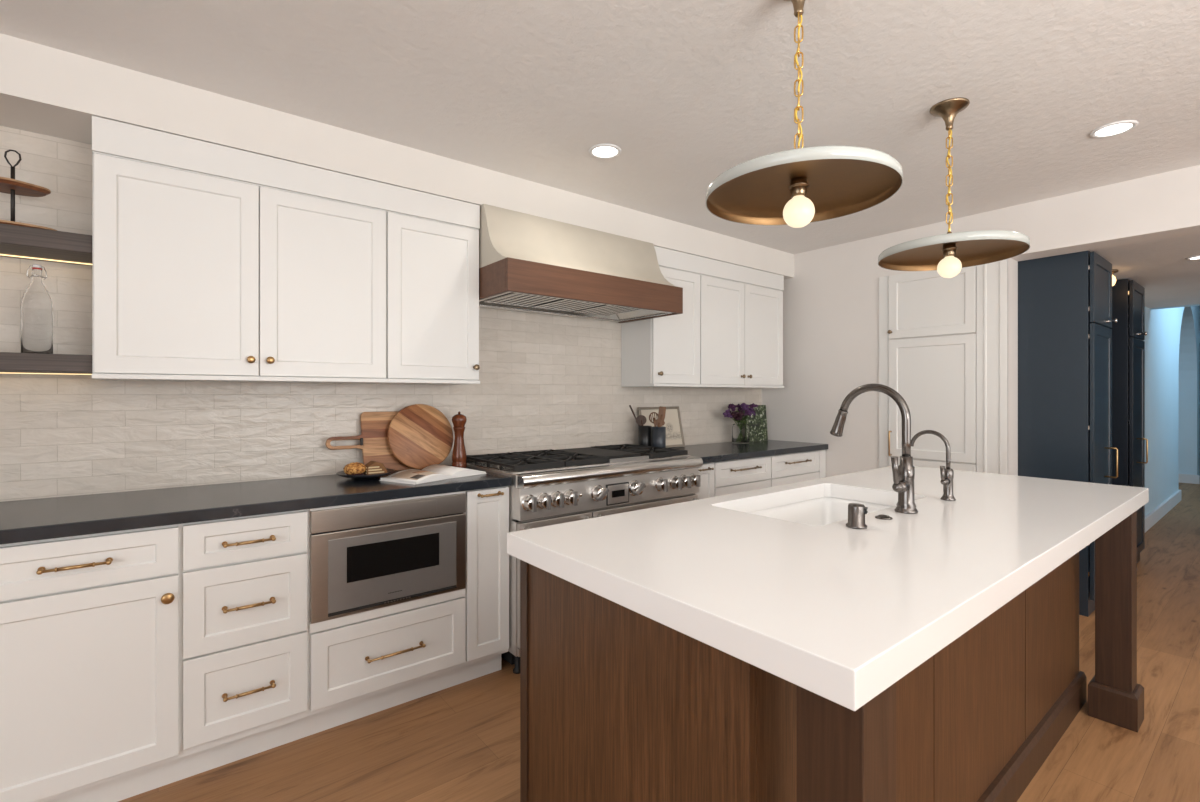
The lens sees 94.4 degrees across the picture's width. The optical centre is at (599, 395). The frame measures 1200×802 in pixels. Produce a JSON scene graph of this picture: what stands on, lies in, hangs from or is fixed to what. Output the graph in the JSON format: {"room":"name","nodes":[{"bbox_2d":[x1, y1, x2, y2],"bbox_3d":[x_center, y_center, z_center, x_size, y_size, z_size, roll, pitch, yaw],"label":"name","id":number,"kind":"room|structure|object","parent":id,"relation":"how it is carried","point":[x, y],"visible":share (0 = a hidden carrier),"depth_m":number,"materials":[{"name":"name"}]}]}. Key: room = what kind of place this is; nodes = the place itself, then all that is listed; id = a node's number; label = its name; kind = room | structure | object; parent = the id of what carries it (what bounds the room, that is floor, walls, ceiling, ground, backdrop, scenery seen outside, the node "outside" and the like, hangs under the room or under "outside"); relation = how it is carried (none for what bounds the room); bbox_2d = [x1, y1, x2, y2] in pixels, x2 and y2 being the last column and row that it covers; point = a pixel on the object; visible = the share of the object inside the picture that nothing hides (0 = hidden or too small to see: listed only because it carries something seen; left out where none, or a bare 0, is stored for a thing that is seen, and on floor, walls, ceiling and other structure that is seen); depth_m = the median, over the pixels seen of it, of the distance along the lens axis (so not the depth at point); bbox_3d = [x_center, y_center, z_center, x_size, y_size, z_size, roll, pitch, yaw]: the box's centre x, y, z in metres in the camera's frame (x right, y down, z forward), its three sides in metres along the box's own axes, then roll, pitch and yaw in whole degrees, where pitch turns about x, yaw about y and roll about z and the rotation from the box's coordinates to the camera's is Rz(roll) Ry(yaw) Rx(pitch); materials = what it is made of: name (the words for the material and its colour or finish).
{"room":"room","nodes":[
{"label":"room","id":0,"kind":"room"},
{"bbox_2d":[0,126,760,501],"bbox_3d":[-1.145,0.076,2.821,6.720,2.425,0.150,0,0,-38],"label":"wall","id":1,"kind":"structure","parent":0,"point":[547,382],"depth_m":2.37,"materials":[{"name":"tile"}]},
{"bbox_2d":[0,223,91,265],"bbox_3d":[-2.250,-0.518,1.682,1.073,0.066,0.256,0,0,-38],"label":"floating shelf","id":2,"kind":"object","parent":1,"relation":"attached to","point":[16,241],"visible":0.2,"depth_m":1.87,"materials":[{"name":"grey wood"}]},
{"bbox_2d":[0,149,56,230],"bbox_3d":[-1.995,-0.692,1.881,0.240,0.278,0.190,0,0,-38],"label":"tiered stand","id":3,"kind":"object","parent":2,"relation":"on","point":[11,186],"visible":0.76,"depth_m":1.88,"materials":[{"name":"wood"}]},
{"bbox_2d":[0,352,91,374],"bbox_3d":[-2.250,-0.107,1.682,1.073,0.062,0.256,0,0,-38],"label":"floating shelf","id":4,"kind":"object","parent":1,"relation":"attached to","point":[10,362],"visible":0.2,"depth_m":1.85,"materials":[{"name":"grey wood"}]},
{"bbox_2d":[21,264,52,353],"bbox_3d":[-1.940,-0.294,1.915,0.079,0.312,0.079,0,0,-38],"label":"glass bottle","id":5,"kind":"object","parent":4,"relation":"on","point":[36,302],"visible":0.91,"depth_m":1.89,"materials":[{"name":"clear glass"}]},
{"bbox_2d":[92,151,387,383],"bbox_3d":[-1.420,-0.501,2.288,0.976,0.890,0.339,0,0,-38],"label":"upper cabinet","id":6,"kind":"object","parent":1,"relation":"attached to","point":[197,277],"visible":0.99,"depth_m":2.12,"materials":[{"name":"white wood"}]},
{"bbox_2d":[92,116,479,228],"bbox_3d":[-1.159,-0.885,2.322,1.427,0.116,0.012,0,0,-38],"label":"trim","id":7,"kind":"structure","parent":6,"relation":"attached to","point":[110,137],"depth_m":2.19,"materials":[{"name":"white wood"}]},
{"bbox_2d":[0,33,793,278],"bbox_3d":[-1.080,-1.042,2.579,6.520,0.187,0.310,0,0,-38],"label":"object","id":8,"kind":"structure","parent":1,"relation":"attached to","point":[45,90],"depth_m":2.22,"materials":[{"name":"paint"}]},
{"bbox_2d":[370,211,479,384],"bbox_3d":[-0.862,-0.501,2.732,0.451,0.890,0.339,0,0,-38],"label":"upper cabinet","id":9,"kind":"object","parent":1,"relation":"attached to","point":[432,266],"visible":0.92,"depth_m":2.62,"materials":[{"name":"white wood"}]},
{"bbox_2d":[479,204,682,322],"bbox_3d":[-0.149,-0.715,3.143,1.168,0.467,0.583,0,0,-38],"label":"range hood","id":10,"kind":"object","parent":1,"relation":"attached to","point":[528,263],"visible":0.92,"depth_m":2.95,"materials":[{"name":"paint"}]},
{"bbox_2d":[621,266,700,386],"bbox_3d":[0.424,-0.501,3.755,0.448,0.890,0.339,0,0,-38],"label":"upper cabinet","id":11,"kind":"object","parent":1,"relation":"attached to","point":[664,351],"visible":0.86,"depth_m":3.65,"materials":[{"name":"white wood"}]},
{"bbox_2d":[679,274,783,387],"bbox_3d":[0.982,-0.501,4.199,0.979,0.890,0.339,0,0,-38],"label":"upper cabinet","id":12,"kind":"object","parent":1,"relation":"attached to","point":[741,324],"visible":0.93,"depth_m":4.05,"materials":[{"name":"white wood"}]},
{"bbox_2d":[654,246,783,290],"bbox_3d":[0.891,-0.885,3.954,1.427,0.116,0.012,0,0,-38],"label":"trim","id":13,"kind":"structure","parent":12,"relation":"attached to","point":[668,258],"depth_m":3.88,"materials":[{"name":"white wood"}]},
{"bbox_2d":[0,0,1199,253],"bbox_3d":[0.878,-1.186,0.278,6.720,0.100,6.650,0,0,-38],"label":"ceiling","id":14,"kind":"structure","parent":0,"point":[689,92],"depth_m":1.99,"materials":[{"name":"white paint"}]},
{"bbox_2d":[589,144,621,158],"bbox_3d":[0.024,-1.133,2.586,0.154,0.006,0.154,0,0,-38],"label":"recessed light","id":15,"kind":"object","parent":14,"relation":"in","point":[600,151],"visible":1,"depth_m":2.58,"materials":[{"name":"white plastic"}]},
{"bbox_2d":[706,0,902,227],"bbox_3d":[0.546,-0.798,1.527,0.503,0.674,0.503,0,0,-38],"label":"pendant lamp","id":16,"kind":"object","parent":14,"relation":"hanging from","point":[795,188],"visible":1,"depth_m":1.52,"materials":[{"name":"gold metal"}]},
{"bbox_2d":[789,177,808,197],"bbox_3d":[0.546,-0.568,1.527,0.053,0.046,0.053,0,0,-38],"label":"socket","id":17,"kind":"object","parent":16,"relation":"attached to","point":[798,186],"depth_m":1.51,"materials":[{"name":"gold metal"}]},
{"bbox_2d":[878,97,1029,277],"bbox_3d":[1.374,-0.798,2.186,0.503,0.674,0.503,0,0,-38],"label":"pendant lamp","id":18,"kind":"object","parent":14,"relation":"hanging from","point":[948,253],"visible":1,"depth_m":2.18,"materials":[{"name":"gold metal"}]},
{"bbox_2d":[941,243,956,257],"bbox_3d":[1.374,-0.568,2.186,0.053,0.046,0.053,0,0,-38],"label":"socket","id":19,"kind":"object","parent":18,"relation":"attached to","point":[949,249],"depth_m":2.17,"materials":[{"name":"gold metal"}]},
{"bbox_2d":[1090,120,1138,137],"bbox_3d":[2.191,-1.133,2.370,0.154,0.006,0.154,0,0,-38],"label":"recessed light","id":20,"kind":"object","parent":14,"relation":"in","point":[1120,127],"visible":1,"depth_m":2.36,"materials":[{"name":"white plastic"}]},
{"bbox_2d":[118,483,1199,801],"bbox_3d":[6.270,1.339,4.567,20.500,0.100,6.650,0,0,-38],"label":"floor","id":21,"kind":"structure","parent":0,"point":[460,742],"depth_m":2.06,"materials":[{"name":"brown wood"}]},
{"bbox_2d":[0,524,179,801],"bbox_3d":[-1.726,0.853,1.863,0.497,0.872,0.618,0,0,-38],"label":"base cabinet","id":22,"kind":"object","parent":21,"relation":"on","point":[90,623],"visible":1,"depth_m":1.67,"materials":[{"name":"white wood"}]},
{"bbox_2d":[180,509,307,779],"bbox_3d":[-1.385,0.853,2.134,0.376,0.872,0.618,0,0,-38],"label":"base cabinet","id":23,"kind":"object","parent":21,"relation":"on","point":[244,580],"visible":0.98,"depth_m":1.92,"materials":[{"name":"white wood"}]},
{"bbox_2d":[305,491,465,736],"bbox_3d":[-0.995,0.853,2.445,0.621,0.872,0.618,0,0,-38],"label":"base cabinet","id":24,"kind":"object","parent":21,"relation":"on","point":[366,663],"visible":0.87,"depth_m":2.21,"materials":[{"name":"white wood"}]},
{"bbox_2d":[0,465,511,544],"bbox_3d":[-1.478,0.395,2.074,2.268,0.040,0.604,0,0,-38],"label":"countertop","id":25,"kind":"structure","parent":24,"relation":"on","point":[66,516],"depth_m":1.96,"materials":[{"name":"black stone"}]},
{"bbox_2d":[336,468,393,478],"bbox_3d":[-1.058,0.360,2.511,0.244,0.029,0.244,0,0,-38],"label":"plate","id":26,"kind":"object","parent":25,"relation":"on","point":[389,471],"visible":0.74,"depth_m":2.43,"materials":[{"name":"black ceramic"}]},
{"bbox_2d":[343,462,365,474],"bbox_3d":[-1.090,0.331,2.473,0.094,0.064,0.096,0,0,-38],"label":"muffin","id":27,"kind":"object","parent":26,"relation":"on","point":[356,468],"visible":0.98,"depth_m":2.44,"materials":[{"name":"food"}]},
{"bbox_2d":[363,461,386,474],"bbox_3d":[-1.027,0.331,2.536,0.093,0.061,0.072,0,0,-38],"label":"cake slice","id":28,"kind":"object","parent":26,"relation":"on","point":[372,467],"visible":0.79,"depth_m":2.51,"materials":[{"name":"brown food"}]},
{"bbox_2d":[325,411,412,470],"bbox_3d":[-1.074,0.228,2.715,0.490,0.292,0.081,0,0,-38],"label":"cutting board","id":29,"kind":"object","parent":25,"relation":"on","point":[374,445],"visible":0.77,"depth_m":2.70,"materials":[{"name":"brown wood"}]},
{"bbox_2d":[388,404,452,469],"bbox_3d":[-0.898,0.208,2.796,0.332,0.326,0.090,0,0,-38],"label":"cutting board","id":30,"kind":"object","parent":25,"relation":"on","point":[420,436],"visible":0.96,"depth_m":2.78,"materials":[{"name":"brown wood"}]},
{"bbox_2d":[379,464,486,484],"bbox_3d":[-0.769,0.359,2.582,0.288,0.031,0.468,0,0,35],"label":"cookbook","id":31,"kind":"object","parent":25,"relation":"on","point":[436,472],"visible":1,"depth_m":2.49,"materials":[{"name":"paper"}]},
{"bbox_2d":[391,469,439,479],"bbox_3d":[-0.832,0.354,2.483,0.178,0.015,0.248,0,0,-38],"label":"picture","id":32,"kind":"object","parent":31,"relation":"on","point":[409,474],"depth_m":2.44},
{"bbox_2d":[410,474,425,478],"bbox_3d":[-0.790,0.354,2.411,0.058,0.010,0.049,0,0,34],"label":"picture","id":33,"kind":"object","parent":31,"relation":"on","point":[416,476],"depth_m":2.41},
{"bbox_2d":[452,411,466,467],"bbox_3d":[-0.720,0.229,2.841,0.075,0.292,0.075,0,0,-38],"label":"pepper mill","id":34,"kind":"object","parent":25,"relation":"on","point":[459,457],"visible":0.92,"depth_m":2.82,"materials":[{"name":"brown wood"}]},
{"bbox_2d":[310,493,465,623],"bbox_3d":[-0.991,0.634,2.441,0.608,0.412,0.558,0,0,-38],"label":"microwave oven","id":35,"kind":"object","parent":24,"relation":"in","point":[363,558],"visible":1,"depth_m":2.20,"materials":[{"name":"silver metal"}]},
{"bbox_2d":[460,486,508,683],"bbox_3d":[-0.667,0.853,2.705,0.216,0.872,0.618,0,0,-38],"label":"base cabinet","id":36,"kind":"object","parent":21,"relation":"on","point":[487,510],"visible":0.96,"depth_m":2.50,"materials":[{"name":"white wood"}]},
{"bbox_2d":[466,444,704,673],"bbox_3d":[-0.072,0.806,3.099,1.202,0.966,0.728,0,0,-38],"label":"range","id":37,"kind":"object","parent":21,"relation":"on","point":[549,487],"visible":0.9,"depth_m":2.78,"materials":[{"name":"metal"}]},
{"bbox_2d":[466,451,689,473],"bbox_3d":[-0.110,0.360,3.147,1.198,0.007,0.570,0,0,-38],"label":"cooktop","id":38,"kind":"object","parent":37,"relation":"in","point":[498,469],"depth_m":2.85,"materials":[{"name":"metal"}]},
{"bbox_2d":[695,463,713,498],"bbox_3d":[0.455,0.853,3.598,0.232,0.872,0.618,0,0,-38],"label":"base cabinet","id":39,"kind":"object","parent":21,"relation":"on","point":[706,472],"visible":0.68,"depth_m":3.41,"materials":[{"name":"white wood"}]},
{"bbox_2d":[713,456,770,496],"bbox_3d":[0.779,0.853,3.856,0.596,0.872,0.618,0,0,-38],"label":"base cabinet","id":40,"kind":"object","parent":21,"relation":"on","point":[741,475],"visible":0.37,"depth_m":3.62,"materials":[{"name":"white wood"}]},
{"bbox_2d":[770,450,825,486],"bbox_3d":[1.289,0.853,4.261,0.707,0.872,0.618,0,0,-38],"label":"base cabinet","id":41,"kind":"object","parent":21,"relation":"on","point":[811,465],"visible":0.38,"depth_m":4.03,"materials":[{"name":"white wood"}]},
{"bbox_2d":[671,440,827,463],"bbox_3d":[0.959,0.395,4.012,1.541,0.040,0.604,0,0,-38],"label":"countertop","id":42,"kind":"structure","parent":41,"relation":"on","point":[723,451],"depth_m":3.90,"materials":[{"name":"black stone"}]},
{"bbox_2d":[638,426,651,450],"bbox_3d":[0.300,0.290,3.703,0.090,0.169,0.090,0,0,-38],"label":"utensil crock","id":43,"kind":"object","parent":42,"relation":"on","point":[644,432],"visible":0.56,"depth_m":3.67,"materials":[{"name":"black ceramic"}]},
{"bbox_2d":[636,415,646,425],"bbox_3d":[0.281,0.248,3.691,0.087,0.230,0.012,0,0,-1],"label":"wooden spoon","id":44,"kind":"object","parent":43,"relation":"in","point":[640,420],"visible":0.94,"depth_m":3.69,"materials":[{"name":"brown wood"}]},
{"bbox_2d":[652,426,665,447],"bbox_3d":[0.386,0.291,3.647,0.092,0.167,0.092,0,0,-38],"label":"utensil crock","id":45,"kind":"object","parent":42,"relation":"on","point":[658,433],"visible":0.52,"depth_m":3.61,"materials":[{"name":"ceramic"}]},
{"bbox_2d":[649,412,657,426],"bbox_3d":[0.357,0.237,3.669,0.068,0.251,0.012,0,0,-1],"label":"slotted spoon","id":46,"kind":"object","parent":45,"relation":"in","point":[652,412],"visible":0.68,"depth_m":3.67,"materials":[{"name":"brown wood"}]},
{"bbox_2d":[653,419,664,426],"bbox_3d":[0.386,0.259,3.631,0.076,0.206,0.012,0,0,-3],"label":"wooden scoop","id":47,"kind":"object","parent":45,"relation":"in","point":[658,422],"visible":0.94,"depth_m":3.63,"materials":[{"name":"brown wood"}]},
{"bbox_2d":[658,406,665,426],"bbox_3d":[0.405,0.218,3.653,0.059,0.288,0.012,0,0,-2],"label":"wooden spatula","id":48,"kind":"object","parent":45,"relation":"in","point":[662,410],"visible":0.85,"depth_m":3.65,"materials":[{"name":"brown wood"}]},
{"bbox_2d":[638,406,684,447],"bbox_3d":[0.437,0.228,3.924,0.400,0.291,0.074,0,0,-38],"label":"picture frame","id":49,"kind":"object","parent":42,"relation":"on","point":[674,436],"visible":0.66,"depth_m":3.98,"materials":[{"name":"beige paper"}]},
{"bbox_2d":[732,424,748,443],"bbox_3d":[1.092,0.299,4.314,0.132,0.150,0.132,0,0,-38],"label":"glass vase","id":50,"kind":"object","parent":42,"relation":"on","point":[740,432],"visible":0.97,"depth_m":4.26,"materials":[{"name":"clear glass"}]},
{"bbox_2d":[723,409,743,423],"bbox_3d":[1.030,0.234,4.270,0.250,0.261,0.070,0,0,-38],"label":"flower","id":51,"kind":"object","parent":50,"relation":"in","point":[726,413],"visible":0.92,"depth_m":4.21,"materials":[{"name":"purple plant"}]},
{"bbox_2d":[728,403,744,422],"bbox_3d":[1.058,0.214,4.321,0.101,0.300,0.097,0,0,-38],"label":"flower","id":52,"kind":"object","parent":50,"relation":"in","point":[732,406],"visible":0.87,"depth_m":4.31,"materials":[{"name":"purple plant"}]},
{"bbox_2d":[729,411,745,423],"bbox_3d":[1.052,0.241,4.280,0.169,0.246,0.074,0,0,-38],"label":"flower","id":53,"kind":"object","parent":50,"relation":"in","point":[733,414],"visible":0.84,"depth_m":4.24,"materials":[{"name":"purple plant"}]},
{"bbox_2d":[736,411,743,423],"bbox_3d":[1.077,0.241,4.285,0.072,0.246,0.149,0,0,15],"label":"flower","id":54,"kind":"object","parent":50,"relation":"in","point":[740,413],"visible":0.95,"depth_m":4.23,"materials":[{"name":"purple plant"}]},
{"bbox_2d":[740,403,748,422],"bbox_3d":[1.107,0.211,4.298,0.073,0.305,0.100,0,0,38],"label":"flower","id":55,"kind":"object","parent":50,"relation":"in","point":[744,406],"visible":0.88,"depth_m":4.28,"materials":[{"name":"purple plant"}]},
{"bbox_2d":[741,407,749,418],"bbox_3d":[1.120,0.229,4.335,0.107,0.269,0.074,0,0,-38],"label":"flower","id":56,"kind":"object","parent":50,"relation":"in","point":[744,411],"visible":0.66,"depth_m":4.33,"materials":[{"name":"purple plant"}]},
{"bbox_2d":[738,403,757,423],"bbox_3d":[1.147,0.213,4.346,0.221,0.302,0.069,0,0,-32],"label":"flower","id":57,"kind":"object","parent":50,"relation":"in","point":[753,405],"visible":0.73,"depth_m":4.36,"materials":[{"name":"purple plant"}]},
{"bbox_2d":[741,408,755,423],"bbox_3d":[1.141,0.232,4.331,0.165,0.264,0.060,0,0,-27],"label":"flower","id":58,"kind":"object","parent":50,"relation":"in","point":[750,411],"visible":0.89,"depth_m":4.33,"materials":[{"name":"purple plant"}]},
{"bbox_2d":[745,405,767,441],"bbox_3d":[1.267,0.228,4.515,0.275,0.292,0.035,0,0,-38],"label":"picture","id":59,"kind":"object","parent":42,"relation":"on","point":[757,423],"visible":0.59,"depth_m":4.52},
{"bbox_2d":[520,511,1143,801],"bbox_3d":[0.972,0.861,1.868,2.298,0.856,0.968,0,0,-38],"label":"kitchen island","id":60,"kind":"object","parent":21,"relation":"on","point":[618,703],"visible":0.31,"depth_m":1.35,"materials":[{"name":"brown wood"}]},
{"bbox_2d":[507,465,1148,710],"bbox_3d":[0.981,0.398,1.878,2.387,0.068,0.967,0,0,-38],"label":"island countertop","id":61,"kind":"structure","parent":60,"relation":"on","point":[839,613],"depth_m":1.26,"materials":[{"name":"white stone"}]},
{"bbox_2d":[750,497,892,525],"bbox_3d":[0.794,0.541,1.978,0.805,0.216,0.445,0,0,-38],"label":"sink","id":62,"kind":"object","parent":61,"relation":"in","point":[821,511],"visible":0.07,"depth_m":2.29,"materials":[{"name":"ceramic"}]},
{"bbox_2d":[846,503,867,528],"bbox_3d":[0.730,0.342,1.580,0.059,0.065,0.056,0,0,-38],"label":"air gap","id":63,"kind":"object","parent":61,"relation":"on","point":[856,511],"visible":1,"depth_m":1.56,"materials":[{"name":"silver metal"}]},
{"bbox_2d":[830,383,917,513],"bbox_3d":[0.890,0.168,1.852,0.128,0.414,0.290,0,0,-38],"label":"faucet","id":64,"kind":"object","parent":61,"relation":"on","point":[903,474],"visible":1,"depth_m":1.77,"materials":[{"name":"silver metal"}]},
{"bbox_2d":[911,430,955,500],"bbox_3d":[1.218,0.251,2.028,0.080,0.247,0.149,0,0,-15],"label":"faucet","id":65,"kind":"object","parent":61,"relation":"on","point":[947,474],"visible":0.98,"depth_m":1.98,"materials":[{"name":"silver metal"}]},
{"bbox_2d":[1018,251,1117,616],"bbox_3d":[2.880,0.223,3.580,0.506,2.132,0.670,0,0,-38],"label":"tall cabinet","id":66,"kind":"object","parent":21,"relation":"on","point":[1065,320],"visible":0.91,"depth_m":3.34,"materials":[{"name":"blue paint"}]},
{"bbox_2d":[1110,279,1147,562],"bbox_3d":[3.867,0.223,4.370,0.496,2.132,0.662,0,0,-38],"label":"tall cabinet","id":67,"kind":"object","parent":21,"relation":"on","point":[1128,297],"visible":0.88,"depth_m":4.07,"materials":[{"name":"blue paint"}]},
{"bbox_2d":[761,165,1199,476],"bbox_3d":[3.429,0.076,2.307,0.200,2.425,6.350,0,0,-38],"label":"wall","id":68,"kind":"structure","parent":0,"point":[831,301],"depth_m":4.01,"materials":[{"name":"paint"}]},
{"bbox_2d":[879,259,1007,474],"bbox_3d":[2.205,0.226,3.637,0.058,2.126,0.765,0,0,-38],"label":"pantry cabinet","id":69,"kind":"object","parent":68,"relation":"attached to","point":[935,377],"visible":0.62,"depth_m":3.60,"materials":[{"name":"white wood"}]},
{"bbox_2d":[1089,233,1199,307],"bbox_3d":[5.032,-0.901,3.167,3.380,0.100,6.000,0,0,-38],"label":"ceiling","id":70,"kind":"structure","parent":0,"point":[1160,266],"depth_m":3.71,"materials":[{"name":"white paint"}]},
{"bbox_2d":[1112,269,1117,285],"bbox_3d":[3.483,-0.793,3.813,0.110,0.115,0.110,0,0,-38],"label":"ceiling lamp","id":71,"kind":"object","parent":70,"relation":"attached to","point":[1113,270],"visible":0.18,"depth_m":3.77,"materials":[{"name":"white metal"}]},
{"bbox_2d":[1185,255,1199,259],"bbox_3d":[3.695,-0.848,3.419,0.128,0.006,0.128,0,0,-38],"label":"recessed light","id":72,"kind":"object","parent":70,"relation":"in","point":[1198,256],"visible":1,"depth_m":3.45,"materials":[{"name":"white plastic"}]},
{"bbox_2d":[1144,306,1199,515],"bbox_3d":[8.743,-0.411,8.285,12.000,3.400,0.250,0,0,-38],"label":"wall","id":73,"kind":"structure","parent":0,"point":[1172,339],"depth_m":6.39,"materials":[{"name":"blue paint"}]},
{"bbox_2d":[1145,490,1180,532],"bbox_3d":[5.620,1.224,5.625,3.800,0.130,0.025,0,0,-38],"label":"baseboard","id":74,"kind":"structure","parent":73,"relation":"attached to","point":[1155,515],"depth_m":5.83,"materials":[{"name":"white paint"}]},
{"bbox_2d":[1179,474,1199,483],"bbox_3d":[8.587,1.224,8.144,0.020,0.130,0.275,0,0,-38],"label":"baseboard","id":75,"kind":"structure","parent":73,"relation":"attached to","point":[1183,478],"depth_m":8.11,"materials":[{"name":"white paint"}]},
{"bbox_2d":[1149,304,1199,309],"bbox_3d":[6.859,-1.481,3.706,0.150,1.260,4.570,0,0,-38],"label":"crown molding","id":76,"kind":"structure","parent":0,"point":[1192,304],"depth_m":5.34,"materials":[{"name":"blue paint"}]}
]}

